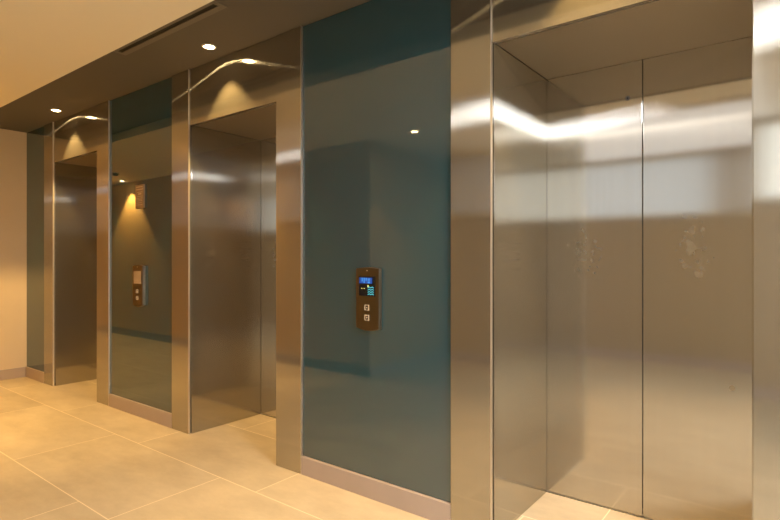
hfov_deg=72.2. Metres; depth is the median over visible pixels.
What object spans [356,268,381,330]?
panel
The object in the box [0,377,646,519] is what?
floor
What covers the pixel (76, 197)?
elevator
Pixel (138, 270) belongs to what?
panel
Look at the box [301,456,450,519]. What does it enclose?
baseboard
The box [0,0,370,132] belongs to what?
ceiling
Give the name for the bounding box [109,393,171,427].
baseboard
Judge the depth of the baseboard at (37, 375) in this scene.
5.28 m
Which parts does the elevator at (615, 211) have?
edge trim, door, door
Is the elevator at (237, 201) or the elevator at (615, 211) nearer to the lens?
the elevator at (615, 211)
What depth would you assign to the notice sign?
4.02 m
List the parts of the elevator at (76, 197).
edge trim, edge trim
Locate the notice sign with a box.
[135,184,144,208]
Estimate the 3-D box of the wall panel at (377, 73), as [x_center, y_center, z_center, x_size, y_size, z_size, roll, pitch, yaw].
[-0.098,-0.105,2.680,0.951,2.376,0.022,0,0,38]
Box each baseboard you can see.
[0,367,24,380]
[25,367,43,382]
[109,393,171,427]
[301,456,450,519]
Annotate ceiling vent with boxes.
[112,0,227,55]
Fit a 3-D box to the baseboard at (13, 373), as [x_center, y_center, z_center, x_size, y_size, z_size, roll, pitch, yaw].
[-3.869,1.134,5.209,0.012,0.100,0.549,0,0,38]
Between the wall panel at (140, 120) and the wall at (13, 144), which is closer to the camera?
the wall panel at (140, 120)
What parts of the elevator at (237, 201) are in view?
edge trim, door, edge trim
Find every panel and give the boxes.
[27,126,43,371]
[110,77,171,412]
[133,265,144,306]
[303,0,450,502]
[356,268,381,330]
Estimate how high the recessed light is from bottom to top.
0.005 m
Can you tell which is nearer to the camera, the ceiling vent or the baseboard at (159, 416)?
the ceiling vent
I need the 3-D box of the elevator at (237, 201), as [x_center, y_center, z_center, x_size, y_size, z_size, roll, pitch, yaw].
[-0.811,-0.055,3.617,1.318,2.478,0.661,0,0,38]
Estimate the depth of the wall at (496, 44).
2.72 m
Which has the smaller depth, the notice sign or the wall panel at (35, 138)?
the notice sign
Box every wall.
[0,129,26,369]
[58,44,543,167]
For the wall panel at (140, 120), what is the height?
2.376 m

